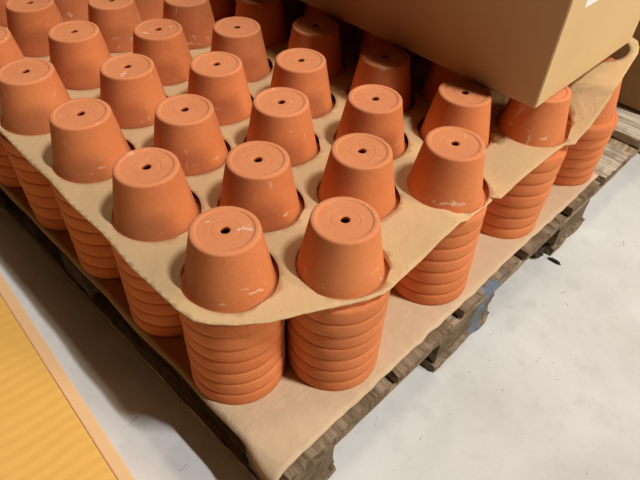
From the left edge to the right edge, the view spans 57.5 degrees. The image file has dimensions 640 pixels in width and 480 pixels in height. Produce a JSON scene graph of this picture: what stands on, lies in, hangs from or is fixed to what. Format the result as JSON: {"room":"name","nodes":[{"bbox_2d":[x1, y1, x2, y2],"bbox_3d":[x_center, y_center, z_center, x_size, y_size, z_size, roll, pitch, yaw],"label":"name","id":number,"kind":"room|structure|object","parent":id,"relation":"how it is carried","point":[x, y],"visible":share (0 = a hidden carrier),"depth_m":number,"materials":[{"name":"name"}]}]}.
{"room":"warehouse","nodes":[
{"label":"warehouse","id":0,"kind":"room"},
{"bbox_2d":[0,152,639,479],"bbox_3d":[-0.131,0.292,0.997,10.000,0.001,10.000,36,53,28],"label":"floor","id":1,"kind":"structure","parent":0,"point":[547,387],"depth_m":1.05,"materials":[{"name":"concrete"}]},
{"bbox_2d":[0,273,134,479],"bbox_3d":[-0.628,0.346,0.839,0.540,0.100,1.240,-30,54,-30],"label":"cardboard box","id":2,"kind":"object","parent":1,"relation":"on","point":[48,431],"visible":1,"depth_m":0.86,"materials":[{"name":"yellow cardboard"}]},
{"bbox_2d":[0,102,639,479],"bbox_3d":[0.050,-0.296,1.503,1.210,0.141,1.490,36,53,28],"label":"wooden pallet","id":3,"kind":"object","parent":1,"relation":"on","point":[316,463],"visible":0.09,"depth_m":1.06,"materials":[{"name":"brown wood"}]},
{"bbox_2d":[0,172,598,479],"bbox_3d":[-0.142,-0.212,1.312,1.182,0.020,0.973,36,53,28],"label":"sheet","id":4,"kind":"object","parent":3,"relation":"on","point":[275,429],"visible":0.07,"depth_m":0.91,"materials":[{"name":"beige cardboard"}]},
{"bbox_2d":[33,211,67,230],"bbox_3d":[-0.474,-0.110,1.088,0.142,0.123,0.142,28,49,22],"label":"flower pot","id":5,"kind":"object","parent":4,"relation":"on","point":[53,224],"visible":0.06,"depth_m":1.07,"materials":[{"name":"ceramic"}]},
{"bbox_2d":[27,198,63,219],"bbox_3d":[-0.475,-0.129,1.069,0.142,0.123,0.142,6,45,2],"label":"flower pot","id":6,"kind":"object","parent":5,"relation":"in","point":[49,213],"visible":0.09,"depth_m":1.05,"materials":[{"name":"ceramic"}]},
{"bbox_2d":[22,187,58,208],"bbox_3d":[-0.474,-0.149,1.050,0.142,0.123,0.142,-31,54,-30],"label":"flower pot","id":7,"kind":"object","parent":6,"relation":"on","point":[46,202],"visible":0.06,"depth_m":1.03,"materials":[{"name":"ceramic"}]},
{"bbox_2d":[16,173,54,196],"bbox_3d":[-0.474,-0.168,1.031,0.142,0.123,0.142,31,51,25],"label":"flower pot","id":8,"kind":"object","parent":7,"relation":"on","point":[45,190],"visible":0.06,"depth_m":1.02,"materials":[{"name":"ceramic"}]},
{"bbox_2d":[12,164,49,183],"bbox_3d":[-0.474,-0.188,1.013,0.142,0.123,0.142,-24,51,-25],"label":"flower pot","id":9,"kind":"object","parent":8,"relation":"on","point":[33,177],"visible":0.13,"depth_m":1.00,"materials":[{"name":"ceramic"}]},
{"bbox_2d":[5,149,39,171],"bbox_3d":[-0.474,-0.207,0.993,0.142,0.123,0.142,4,45,0],"label":"flower pot","id":10,"kind":"object","parent":9,"relation":"on","point":[20,162],"visible":0.16,"depth_m":0.98,"materials":[{"name":"ceramic"}]},
{"bbox_2d":[0,58,70,157],"bbox_3d":[-0.474,-0.228,0.975,0.142,0.123,0.142,0,45,-3],"label":"flower pot","id":11,"kind":"object","parent":10,"relation":"on","point":[30,88],"visible":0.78,"depth_m":0.93,"materials":[{"name":"ceramic"}]},
{"bbox_2d":[77,254,120,279],"bbox_3d":[-0.357,-0.025,1.009,0.142,0.123,0.142,-32,55,-31],"label":"flower pot","id":12,"kind":"object","parent":4,"relation":"on","point":[103,273],"visible":0.04,"depth_m":0.99,"materials":[{"name":"ceramic"}]},
{"bbox_2d":[73,243,116,267],"bbox_3d":[-0.357,-0.045,0.991,0.142,0.123,0.142,5,45,1],"label":"flower pot","id":13,"kind":"object","parent":12,"relation":"in","point":[101,262],"visible":0.06,"depth_m":0.98,"materials":[{"name":"ceramic"}]},
{"bbox_2d":[69,233,113,256],"bbox_3d":[-0.356,-0.064,0.972,0.142,0.123,0.142,-14,47,-17],"label":"flower pot","id":14,"kind":"object","parent":13,"relation":"on","point":[94,250],"visible":0.06,"depth_m":0.96,"materials":[{"name":"ceramic"}]},
{"bbox_2d":[64,220,109,244],"bbox_3d":[-0.356,-0.084,0.954,0.142,0.123,0.142,21,47,17],"label":"flower pot","id":15,"kind":"object","parent":14,"relation":"on","point":[86,237],"visible":0.09,"depth_m":0.94,"materials":[{"name":"ceramic"}]},
{"bbox_2d":[59,207,100,232],"bbox_3d":[-0.355,-0.104,0.935,0.142,0.123,0.142,2,45,-2],"label":"flower pot","id":16,"kind":"object","parent":15,"relation":"on","point":[79,224],"visible":0.16,"depth_m":0.92,"materials":[{"name":"ceramic"}]},
{"bbox_2d":[54,114,86,219],"bbox_3d":[-0.355,-0.124,0.916,0.142,0.123,0.142,19,47,16],"label":"flower pot","id":17,"kind":"object","parent":16,"relation":"on","point":[67,208],"visible":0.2,"depth_m":0.91,"materials":[{"name":"ceramic"}]},
{"bbox_2d":[49,97,134,202],"bbox_3d":[-0.354,-0.143,0.897,0.142,0.123,0.142,35,53,28],"label":"flower pot","id":18,"kind":"object","parent":17,"relation":"on","point":[86,148],"visible":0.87,"depth_m":0.86,"materials":[{"name":"ceramic"}]},
{"bbox_2d":[129,306,183,336],"bbox_3d":[-0.239,0.061,0.930,0.142,0.123,0.142,-3,45,-7],"label":"flower pot","id":19,"kind":"object","parent":4,"relation":"on","point":[163,331],"visible":0.07,"depth_m":0.92,"materials":[{"name":"ceramic"}]},
{"bbox_2d":[127,298,181,325],"bbox_3d":[-0.238,0.041,0.912,0.142,0.123,0.142,-6,45,-10],"label":"flower pot","id":20,"kind":"object","parent":19,"relation":"in","point":[159,320],"visible":0.06,"depth_m":0.90,"materials":[{"name":"ceramic"}]},
{"bbox_2d":[123,285,178,314],"bbox_3d":[-0.237,0.022,0.892,0.142,0.123,0.142,-17,48,-20],"label":"flower pot","id":21,"kind":"object","parent":20,"relation":"on","point":[155,309],"visible":0.07,"depth_m":0.88,"materials":[{"name":"ceramic"}]},
{"bbox_2d":[120,275,168,303],"bbox_3d":[-0.236,0.002,0.874,0.142,0.123,0.142,-25,52,-26],"label":"flower pot","id":22,"kind":"object","parent":21,"relation":"on","point":[150,297],"visible":0.1,"depth_m":0.86,"materials":[{"name":"ceramic"}]},
{"bbox_2d":[116,261,156,291],"bbox_3d":[-0.235,-0.017,0.854,0.142,0.123,0.142,-19,49,-21],"label":"flower pot","id":23,"kind":"object","parent":22,"relation":"on","point":[139,283],"visible":0.11,"depth_m":0.84,"materials":[{"name":"ceramic"}]},
{"bbox_2d":[112,167,184,278],"bbox_3d":[-0.234,-0.036,0.835,0.142,0.123,0.142,-13,47,-16],"label":"flower pot","id":24,"kind":"object","parent":23,"relation":"on","point":[124,265],"visible":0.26,"depth_m":0.83,"materials":[{"name":"ceramic"}]},
{"bbox_2d":[110,147,200,260],"bbox_3d":[-0.233,-0.055,0.816,0.142,0.123,0.142,-30,53,-29],"label":"flower pot","id":25,"kind":"object","parent":24,"relation":"on","point":[157,203],"visible":0.81,"depth_m":0.78,"materials":[{"name":"ceramic"}]},
{"bbox_2d":[190,359,284,404],"bbox_3d":[-0.122,0.146,0.852,0.142,0.123,0.142,12,45,8],"label":"flower pot","id":26,"kind":"object","parent":4,"relation":"on","point":[251,397],"visible":0.12,"depth_m":0.84,"materials":[{"name":"ceramic"}]},
{"bbox_2d":[189,344,284,394],"bbox_3d":[-0.120,0.127,0.833,0.142,0.123,0.142,-32,55,-31],"label":"flower pot","id":27,"kind":"object","parent":26,"relation":"in","point":[244,388],"visible":0.16,"depth_m":0.82,"materials":[{"name":"ceramic"}]},
{"bbox_2d":[186,331,284,383],"bbox_3d":[-0.120,0.107,0.814,0.142,0.123,0.142,36,53,28],"label":"flower pot","id":28,"kind":"object","parent":27,"relation":"on","point":[238,378],"visible":0.12,"depth_m":0.80,"materials":[{"name":"ceramic"}]},
{"bbox_2d":[183,324,284,373],"bbox_3d":[-0.119,0.088,0.795,0.142,0.123,0.142,-24,51,-25],"label":"flower pot","id":29,"kind":"object","parent":28,"relation":"on","point":[244,366],"visible":0.2,"depth_m":0.78,"materials":[{"name":"ceramic"}]},
{"bbox_2d":[182,319,284,362],"bbox_3d":[-0.117,0.069,0.775,0.142,0.123,0.142,24,48,19],"label":"flower pot","id":30,"kind":"object","parent":29,"relation":"on","point":[257,350],"visible":0.17,"depth_m":0.77,"materials":[{"name":"ceramic"}]},
{"bbox_2d":[179,230,281,350],"bbox_3d":[-0.117,0.050,0.756,0.142,0.123,0.142,11,45,8],"label":"flower pot","id":31,"kind":"object","parent":30,"relation":"on","point":[240,343],"visible":0.26,"depth_m":0.74,"materials":[{"name":"ceramic"}]},
{"bbox_2d":[180,206,278,337],"bbox_3d":[-0.116,0.030,0.737,0.142,0.123,0.142,-15,48,-18],"label":"flower pot","id":32,"kind":"object","parent":31,"relation":"on","point":[235,271],"visible":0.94,"depth_m":0.70,"materials":[{"name":"ceramic"}]},
{"bbox_2d":[287,345,377,390],"bbox_3d":[0.022,0.132,0.875,0.142,0.123,0.142,-14,47,-17],"label":"flower pot","id":33,"kind":"object","parent":4,"relation":"on","point":[317,383],"visible":0.09,"depth_m":0.86,"materials":[{"name":"ceramic"}]},
{"bbox_2d":[287,334,379,381],"bbox_3d":[0.023,0.113,0.856,0.142,0.123,0.142,23,48,19],"label":"flower pot","id":34,"kind":"object","parent":33,"relation":"in","point":[321,374],"visible":0.12,"depth_m":0.84,"materials":[{"name":"ceramic"}]},
{"bbox_2d":[287,326,382,370],"bbox_3d":[0.024,0.094,0.836,0.142,0.123,0.142,-32,55,-31],"label":"flower pot","id":35,"kind":"object","parent":34,"relation":"on","point":[330,365],"visible":0.1,"depth_m":0.83,"materials":[{"name":"ceramic"}]},
{"bbox_2d":[287,319,383,360],"bbox_3d":[0.025,0.075,0.817,0.142,0.123,0.142,36,53,29],"label":"flower pot","id":36,"kind":"object","parent":35,"relation":"on","point":[321,352],"visible":0.14,"depth_m":0.81,"materials":[{"name":"ceramic"}]},
{"bbox_2d":[289,309,386,348],"bbox_3d":[0.026,0.055,0.798,0.142,0.123,0.142,15,46,11],"label":"flower pot","id":37,"kind":"object","parent":36,"relation":"on","point":[320,340],"visible":0.2,"depth_m":0.79,"materials":[{"name":"ceramic"}]},
{"bbox_2d":[295,219,388,337],"bbox_3d":[0.027,0.037,0.778,0.142,0.123,0.142,-17,48,-20],"label":"flower pot","id":38,"kind":"object","parent":37,"relation":"on","point":[329,330],"visible":0.2,"depth_m":0.77,"materials":[{"name":"ceramic"}]},
{"bbox_2d":[295,197,390,324],"bbox_3d":[0.028,0.017,0.759,0.142,0.123,0.142,-3,45,-6],"label":"flower pot","id":39,"kind":"object","parent":38,"relation":"on","point":[335,259],"visible":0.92,"depth_m":0.72,"materials":[{"name":"ceramic"}]},
{"bbox_2d":[393,277,467,304],"bbox_3d":[0.192,0.019,1.000,0.142,0.123,0.142,29,50,23],"label":"flower pot","id":40,"kind":"object","parent":4,"relation":"on","point":[421,298],"visible":0.14,"depth_m":0.99,"materials":[{"name":"ceramic"}]},
{"bbox_2d":[399,269,469,294],"bbox_3d":[0.192,-0.001,0.982,0.142,0.123,0.142,22,48,18],"label":"flower pot","id":41,"kind":"object","parent":40,"relation":"in","point":[421,287],"visible":0.13,"depth_m":0.97,"materials":[{"name":"ceramic"}]},
{"bbox_2d":[407,254,473,283],"bbox_3d":[0.193,-0.020,0.962,0.142,0.123,0.142,-22,50,-23],"label":"flower pot","id":42,"kind":"object","parent":41,"relation":"on","point":[417,274],"visible":0.09,"depth_m":0.95,"materials":[{"name":"ceramic"}]},
{"bbox_2d":[415,246,475,272],"bbox_3d":[0.192,-0.040,0.944,0.142,0.123,0.142,-32,54,-30],"label":"flower pot","id":43,"kind":"object","parent":42,"relation":"on","point":[427,265],"visible":0.08,"depth_m":0.93,"materials":[{"name":"ceramic"}]},
{"bbox_2d":[425,232,479,260],"bbox_3d":[0.193,-0.059,0.924,0.142,0.123,0.142,-33,55,-31],"label":"flower pot","id":44,"kind":"object","parent":43,"relation":"on","point":[436,254],"visible":0.12,"depth_m":0.91,"materials":[{"name":"ceramic"}]},
{"bbox_2d":[434,144,482,248],"bbox_3d":[0.193,-0.079,0.905,0.142,0.123,0.142,-6,45,-9],"label":"flower pot","id":45,"kind":"object","parent":44,"relation":"on","point":[456,241],"visible":0.2,"depth_m":0.89,"materials":[{"name":"ceramic"}]},
{"bbox_2d":[396,126,486,236],"bbox_3d":[0.193,-0.097,0.885,0.142,0.123,0.142,-32,55,-30],"label":"flower pot","id":46,"kind":"object","parent":45,"relation":"on","point":[444,175],"visible":0.88,"depth_m":0.85,"materials":[{"name":"ceramic"}]},
{"bbox_2d":[480,218,537,238],"bbox_3d":[0.362,-0.094,1.125,0.142,0.123,0.142,8,45,4],"label":"flower pot","id":47,"kind":"object","parent":4,"relation":"on","point":[494,231],"visible":0.12,"depth_m":1.11,"materials":[{"name":"ceramic"}]},
{"bbox_2d":[483,209,541,228],"bbox_3d":[0.363,-0.114,1.106,0.142,0.123,0.142,18,46,14],"label":"flower pot","id":48,"kind":"object","parent":47,"relation":"in","point":[490,218],"visible":0.08,"depth_m":1.09,"materials":[{"name":"ceramic"}]},
{"bbox_2d":[486,197,545,217],"bbox_3d":[0.364,-0.133,1.087,0.142,0.123,0.142,-24,51,-25],"label":"flower pot","id":49,"kind":"object","parent":48,"relation":"on","point":[493,207],"visible":0.09,"depth_m":1.07,"materials":[{"name":"ceramic"}]},
{"bbox_2d":[483,180,551,207],"bbox_3d":[0.366,-0.151,1.067,0.142,0.123,0.142,-8,46,-11],"label":"flower pot","id":50,"kind":"object","parent":49,"relation":"on","point":[509,200],"visible":0.09,"depth_m":1.05,"materials":[{"name":"ceramic"}]},
{"bbox_2d":[483,176,555,195],"bbox_3d":[0.367,-0.170,1.048,0.142,0.123,0.142,-11,46,-14],"label":"flower pot","id":51,"kind":"object","parent":50,"relation":"on","point":[518,189],"visible":0.13,"depth_m":1.03,"materials":[{"name":"ceramic"}]},
{"bbox_2d":[518,165,560,184],"bbox_3d":[0.368,-0.189,1.028,0.142,0.123,0.142,13,45,10],"label":"flower pot","id":52,"kind":"object","parent":51,"relation":"on","point":[543,177],"visible":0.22,"depth_m":1.01,"materials":[{"name":"ceramic"}]},
{"bbox_2d":[489,86,571,172],"bbox_3d":[0.370,-0.208,1.009,0.142,0.123,0.142,-28,53,-28],"label":"flower pot","id":53,"kind":"object","parent":52,"relation":"on","point":[544,125],"visible":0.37,"depth_m":0.97,"materials":[{"name":"ceramic"}]},
{"bbox_3d":[-0.096,0.046,0.955,0.142,0.123,0.142,19,47,15],"label":"flower pot","id":54,"kind":"object","parent":4,"relation":"on","visible":0},
{"bbox_3d":[-0.094,0.027,0.935,0.142,0.123,0.142,-27,52,-27],"label":"flower pot","id":55,"kind":"object","parent":54,"relation":"in","visible":0},
{"bbox_3d":[-0.093,0.009,0.915,0.142,0.123,0.142,27,49,22],"label":"flower pot","id":56,"kind":"object","parent":55,"relation":"on","visible":0},
{"bbox_3d":[-0.092,-0.010,0.895,0.142,0.123,0.142,33,52,26],"label":"flower pot","id":57,"kind":"object","parent":56,"relation":"on","visible":0},
{"bbox_3d":[-0.091,-0.030,0.877,0.142,0.123,0.142,-18,48,-20],"label":"flower pot","id":58,"kind":"object","parent":57,"relation":"on","visible":0},
{"bbox_3d":[-0.089,-0.049,0.858,0.142,0.123,0.142,-20,49,-22],"label":"flower pot","id":59,"kind":"object","parent":58,"relation":"on","visible":0},
{"bbox_2d":[218,141,304,256],"bbox_3d":[-0.087,-0.068,0.838,0.142,0.123,0.142,-24,51,-25],"label":"flower pot","id":60,"kind":"object","parent":59,"relation":"on","point":[266,188],"visible":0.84,"depth_m":0.79,"materials":[{"name":"ceramic"}]},
{"bbox_3d":[-0.213,-0.039,1.033,0.142,0.123,0.142,10,45,7],"label":"flower pot","id":61,"kind":"object","parent":4,"relation":"on","visible":0},
{"bbox_3d":[-0.212,-0.058,1.014,0.142,0.123,0.142,21,47,17],"label":"flower pot","id":62,"kind":"object","parent":61,"relation":"in","visible":0},
{"bbox_3d":[-0.211,-0.077,0.994,0.142,0.123,0.142,-7,46,-11],"label":"flower pot","id":63,"kind":"object","parent":62,"relation":"on","visible":0},
{"bbox_3d":[-0.209,-0.096,0.975,0.142,0.123,0.142,-27,52,-27],"label":"flower pot","id":64,"kind":"object","parent":63,"relation":"on","visible":0},
{"bbox_3d":[-0.209,-0.115,0.956,0.142,0.123,0.142,12,45,9],"label":"flower pot","id":65,"kind":"object","parent":64,"relation":"on","visible":0},
{"bbox_3d":[-0.207,-0.135,0.937,0.142,0.123,0.142,-4,45,-7],"label":"flower pot","id":66,"kind":"object","parent":65,"relation":"on","visible":0},
{"bbox_2d":[153,94,230,199],"bbox_3d":[-0.206,-0.154,0.917,0.142,0.123,0.142,-28,53,-28],"label":"flower pot","id":67,"kind":"object","parent":66,"relation":"on","point":[194,135],"visible":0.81,"depth_m":0.87,"materials":[{"name":"ceramic"}]},
{"bbox_3d":[-0.331,-0.124,1.111,0.142,0.123,0.142,19,47,15],"label":"flower pot","id":68,"kind":"object","parent":4,"relation":"on","visible":0},
{"bbox_3d":[-0.329,-0.144,1.093,0.142,0.123,0.142,-28,53,-28],"label":"flower pot","id":69,"kind":"object","parent":68,"relation":"in","visible":0},
{"bbox_3d":[-0.326,-0.164,1.074,0.142,0.123,0.142,21,47,17],"label":"flower pot","id":70,"kind":"object","parent":69,"relation":"on","visible":0},
{"bbox_3d":[-0.325,-0.183,1.055,0.142,0.123,0.142,-25,51,-26],"label":"flower pot","id":71,"kind":"object","parent":70,"relation":"on","visible":0},
{"bbox_3d":[-0.323,-0.204,1.037,0.142,0.123,0.142,-14,47,-17],"label":"flower pot","id":72,"kind":"object","parent":71,"relation":"on","visible":0},
{"bbox_3d":[-0.322,-0.224,1.019,0.142,0.123,0.142,14,46,10],"label":"flower pot","id":73,"kind":"object","parent":72,"relation":"on","visible":0},
{"bbox_2d":[99,53,166,148],"bbox_3d":[-0.320,-0.243,1.000,0.142,0.123,0.142,6,45,3],"label":"flower pot","id":74,"kind":"object","parent":73,"relation":"on","point":[130,83],"visible":0.7,"depth_m":0.96,"materials":[{"name":"ceramic"}]},
{"bbox_3d":[-0.448,-0.209,1.190,0.142,0.123,0.142,0,45,-4],"label":"flower pot","id":75,"kind":"object","parent":4,"relation":"on","visible":0},
{"bbox_3d":[-0.446,-0.229,1.172,0.142,0.123,0.142,-21,50,-23],"label":"flower pot","id":76,"kind":"object","parent":75,"relation":"in","visible":0},
{"bbox_3d":[-0.446,-0.249,1.153,0.142,0.123,0.142,-10,46,-14],"label":"flower pot","id":77,"kind":"object","parent":76,"relation":"on","visible":0},
{"bbox_3d":[-0.444,-0.269,1.135,0.142,0.123,0.142,26,49,21],"label":"flower pot","id":78,"kind":"object","parent":77,"relation":"on","visible":0},
{"bbox_3d":[-0.442,-0.289,1.116,0.142,0.123,0.142,-16,48,-18],"label":"flower pot","id":79,"kind":"object","parent":78,"relation":"on","visible":0},
{"bbox_3d":[-0.441,-0.309,1.097,0.142,0.123,0.142,21,47,17],"label":"flower pot","id":80,"kind":"object","parent":79,"relation":"on","visible":0},
{"bbox_2d":[48,20,110,89],"bbox_3d":[-0.441,-0.329,1.079,0.142,0.123,0.142,-12,47,-15],"label":"flower pot","id":81,"kind":"object","parent":80,"relation":"on","point":[77,48],"visible":0.69,"depth_m":1.04,"materials":[{"name":"ceramic"}]},
{"bbox_3d":[-0.682,-0.380,1.348,0.142,0.123,0.142,18,47,15],"label":"flower pot","id":82,"kind":"object","parent":4,"relation":"on","visible":0},
{"bbox_3d":[-0.681,-0.400,1.329,0.142,0.123,0.142,-2,45,-5],"label":"flower pot","id":83,"kind":"object","parent":82,"relation":"in","visible":0},
{"bbox_3d":[-0.680,-0.419,1.309,0.142,0.123,0.142,15,46,11],"label":"flower pot","id":84,"kind":"object","parent":83,"relation":"on","visible":0},
{"bbox_3d":[-0.679,-0.438,1.290,0.142,0.123,0.142,-10,46,-13],"label":"flower pot","id":85,"kind":"object","parent":84,"relation":"on","visible":0},
{"bbox_3d":[-0.678,-0.458,1.272,0.142,0.123,0.142,-6,45,-10],"label":"flower pot","id":86,"kind":"object","parent":85,"relation":"on","visible":0},
{"bbox_3d":[-0.677,-0.478,1.253,0.142,0.123,0.142,-3,45,-7],"label":"flower pot","id":87,"kind":"object","parent":86,"relation":"on","visible":0},
{"bbox_2d":[0,0,7,26],"bbox_3d":[-0.676,-0.498,1.235,0.142,0.123,0.142,7,45,4],"label":"flower pot","id":88,"kind":"object","parent":87,"relation":"on","point":[3,19],"visible":0.03,"depth_m":1.20,"materials":[{"name":"ceramic"}]},
{"bbox_2d":[0,0,638,325],"bbox_3d":[-0.105,-0.395,1.152,1.161,0.080,1.026,36,53,28],"label":"sheet","id":89,"kind":"object","parent":88,"relation":"on","point":[414,228],"visible":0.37,"depth_m":0.88,"materials":[{"name":"beige cardboard"}]},
{"bbox_3d":[0.048,0.032,0.978,0.142,0.123,0.142,12,45,9],"label":"flower pot","id":90,"kind":"object","parent":4,"relation":"on","visible":0},
{"bbox_3d":[0.049,0.014,0.958,0.142,0.123,0.142,31,51,25],"label":"flower pot","id":91,"kind":"object","parent":90,"relation":"in","visible":0},
{"bbox_3d":[0.051,-0.006,0.939,0.142,0.123,0.142,16,46,12],"label":"flower pot","id":92,"kind":"object","parent":91,"relation":"on","visible":0},
{"bbox_3d":[0.053,-0.025,0.920,0.142,0.123,0.142,20,47,16],"label":"flower pot","id":93,"kind":"object","parent":92,"relation":"on","visible":0},
{"bbox_3d":[0.054,-0.044,0.900,0.142,0.123,0.142,13,45,9],"label":"flower pot","id":94,"kind":"object","parent":93,"relation":"on","visible":0},
{"bbox_3d":[0.055,-0.064,0.881,0.142,0.123,0.142,17,46,13],"label":"flower pot","id":95,"kind":"object","parent":94,"relation":"on","visible":0},
{"bbox_2d":[317,133,399,219],"bbox_3d":[0.056,-0.083,0.863,0.142,0.123,0.142,-19,49,-21],"label":"flower pot","id":96,"kind":"object","parent":95,"relation":"on","point":[368,177],"visible":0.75,"depth_m":0.82,"materials":[{"name":"ceramic"}]},
{"bbox_3d":[-0.070,-0.053,1.056,0.142,0.123,0.142,30,50,24],"label":"flower pot","id":97,"kind":"object","parent":4,"relation":"on","visible":0},
{"bbox_3d":[-0.068,-0.072,1.037,0.142,0.123,0.142,-8,46,-11],"label":"flower pot","id":98,"kind":"object","parent":97,"relation":"in","visible":0},
{"bbox_3d":[-0.067,-0.092,1.019,0.142,0.123,0.142,-5,45,-8],"label":"flower pot","id":99,"kind":"object","parent":98,"relation":"on","visible":0},
{"bbox_3d":[-0.066,-0.112,1.000,0.142,0.123,0.142,-19,49,-21],"label":"flower pot","id":100,"kind":"object","parent":99,"relation":"on","visible":0},
{"bbox_3d":[-0.065,-0.131,0.981,0.142,0.123,0.142,-15,48,-18],"label":"flower pot","id":101,"kind":"object","parent":100,"relation":"on","visible":0},
{"bbox_3d":[-0.063,-0.151,0.962,0.142,0.123,0.142,-15,48,-18],"label":"flower pot","id":102,"kind":"object","parent":101,"relation":"on","visible":0},
{"bbox_2d":[244,87,319,166],"bbox_3d":[-0.063,-0.171,0.944,0.142,0.123,0.142,-23,51,-24],"label":"flower pot","id":103,"kind":"object","parent":102,"relation":"on","point":[288,125],"visible":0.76,"depth_m":0.90,"materials":[{"name":"ceramic"}]},
{"bbox_3d":[-0.186,-0.138,1.135,0.142,0.123,0.142,11,45,7],"label":"flower pot","id":104,"kind":"object","parent":4,"relation":"on","visible":0},
{"bbox_3d":[-0.185,-0.157,1.116,0.142,0.123,0.142,30,51,25],"label":"flower pot","id":105,"kind":"object","parent":104,"relation":"in","visible":0},
{"bbox_3d":[-0.184,-0.176,1.096,0.142,0.123,0.142,-30,54,-29],"label":"flower pot","id":106,"kind":"object","parent":105,"relation":"on","visible":0},
{"bbox_3d":[-0.182,-0.195,1.076,0.142,0.123,0.142,21,47,17],"label":"flower pot","id":107,"kind":"object","parent":106,"relation":"on","visible":0},
{"bbox_3d":[-0.180,-0.214,1.057,0.142,0.123,0.142,20,47,16],"label":"flower pot","id":108,"kind":"object","parent":107,"relation":"on","visible":0},
{"bbox_3d":[-0.178,-0.234,1.038,0.142,0.123,0.142,36,53,28],"label":"flower pot","id":109,"kind":"object","parent":108,"relation":"on","visible":0},
{"bbox_2d":[187,51,252,146],"bbox_3d":[-0.177,-0.252,1.019,0.142,0.123,0.142,-9,46,-12],"label":"flower pot","id":110,"kind":"object","parent":109,"relation":"on","point":[219,77],"visible":0.7,"depth_m":0.97,"materials":[{"name":"ceramic"}]},
{"bbox_3d":[0.074,-0.067,1.079,0.142,0.123,0.142,1,45,-2],"label":"flower pot","id":111,"kind":"object","parent":4,"relation":"on","visible":0},
{"bbox_3d":[0.076,-0.086,1.060,0.142,0.123,0.142,35,53,28],"label":"flower pot","id":112,"kind":"object","parent":111,"relation":"in","visible":0},
{"bbox_3d":[0.078,-0.105,1.041,0.142,0.123,0.142,35,53,28],"label":"flower pot","id":113,"kind":"object","parent":112,"relation":"on","visible":0},
{"bbox_3d":[0.079,-0.124,1.021,0.142,0.123,0.142,17,46,13],"label":"flower pot","id":114,"kind":"object","parent":113,"relation":"on","visible":0},
{"bbox_3d":[0.082,-0.143,1.001,0.142,0.123,0.142,14,46,11],"label":"flower pot","id":115,"kind":"object","parent":114,"relation":"on","visible":0},
{"bbox_3d":[0.083,-0.162,0.982,0.142,0.123,0.142,-20,49,-22],"label":"flower pot","id":116,"kind":"object","parent":115,"relation":"on","visible":0},
{"bbox_2d":[333,84,407,159],"bbox_3d":[0.084,-0.181,0.963,0.142,0.123,0.142,23,48,19],"label":"flower pot","id":117,"kind":"object","parent":116,"relation":"on","point":[382,118],"visible":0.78,"depth_m":0.92,"materials":[{"name":"ceramic"}]},
{"bbox_3d":[0.218,-0.080,1.102,0.142,0.123,0.142,-16,48,-19],"label":"flower pot","id":118,"kind":"object","parent":4,"relation":"on","visible":0},
{"bbox_3d":[0.220,-0.100,1.083,0.142,0.123,0.142,10,45,7],"label":"flower pot","id":119,"kind":"object","parent":118,"relation":"in","visible":0},
{"bbox_3d":[0.223,-0.119,1.064,0.142,0.123,0.142,16,46,12],"label":"flower pot","id":120,"kind":"object","parent":119,"relation":"on","visible":0},
{"bbox_3d":[0.225,-0.139,1.046,0.142,0.123,0.142,-8,46,-12],"label":"flower pot","id":121,"kind":"object","parent":120,"relation":"on","visible":0},
{"bbox_3d":[0.227,-0.158,1.026,0.142,0.123,0.142,1,45,-3],"label":"flower pot","id":122,"kind":"object","parent":121,"relation":"on","visible":0},
{"bbox_3d":[0.230,-0.177,1.007,0.142,0.123,0.142,27,49,22],"label":"flower pot","id":123,"kind":"object","parent":122,"relation":"on","visible":0},
{"bbox_2d":[417,79,491,147],"bbox_3d":[0.233,-0.197,0.989,0.142,0.123,0.142,-1,45,-5],"label":"flower pot","id":124,"kind":"object","parent":123,"relation":"on","point":[462,103],"visible":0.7,"depth_m":0.94,"materials":[{"name":"ceramic"}]},
{"bbox_3d":[0.010,-0.351,1.362,0.142,0.123,0.142,-30,54,-29],"label":"flower pot","id":125,"kind":"object","parent":4,"relation":"on","visible":0},
{"bbox_3d":[0.011,-0.369,1.342,0.142,0.123,0.142,9,45,5],"label":"flower pot","id":126,"kind":"object","parent":125,"relation":"in","visible":0},
{"bbox_3d":[0.012,-0.389,1.323,0.142,0.123,0.142,-18,48,-20],"label":"flower pot","id":127,"kind":"object","parent":126,"relation":"on","visible":0},
{"bbox_3d":[0.014,-0.408,1.304,0.142,0.123,0.142,3,45,-1],"label":"flower pot","id":128,"kind":"object","parent":127,"relation":"on","visible":0},
{"bbox_3d":[0.015,-0.428,1.285,0.142,0.123,0.142,9,45,5],"label":"flower pot","id":129,"kind":"object","parent":128,"relation":"on","visible":0},
{"bbox_3d":[0.017,-0.446,1.266,0.142,0.123,0.142,10,45,7],"label":"flower pot","id":130,"kind":"object","parent":129,"relation":"on","visible":0},
{"bbox_2d":[304,4,358,62],"bbox_3d":[0.018,-0.466,1.246,0.142,0.123,0.142,-11,46,-14],"label":"flower pot","id":131,"kind":"object","parent":130,"relation":"on","point":[347,33],"visible":0.18,"depth_m":1.21,"materials":[{"name":"ceramic"}]},
{"bbox_2d":[300,0,639,107],"bbox_3d":[0.214,-0.693,0.973,0.736,0.600,0.357,36,53,28],"label":"cardboard box","id":132,"kind":"object","parent":131,"relation":"on","point":[527,52],"visible":1,"depth_m":0.93,"materials":[{"name":"brown cardboard"}]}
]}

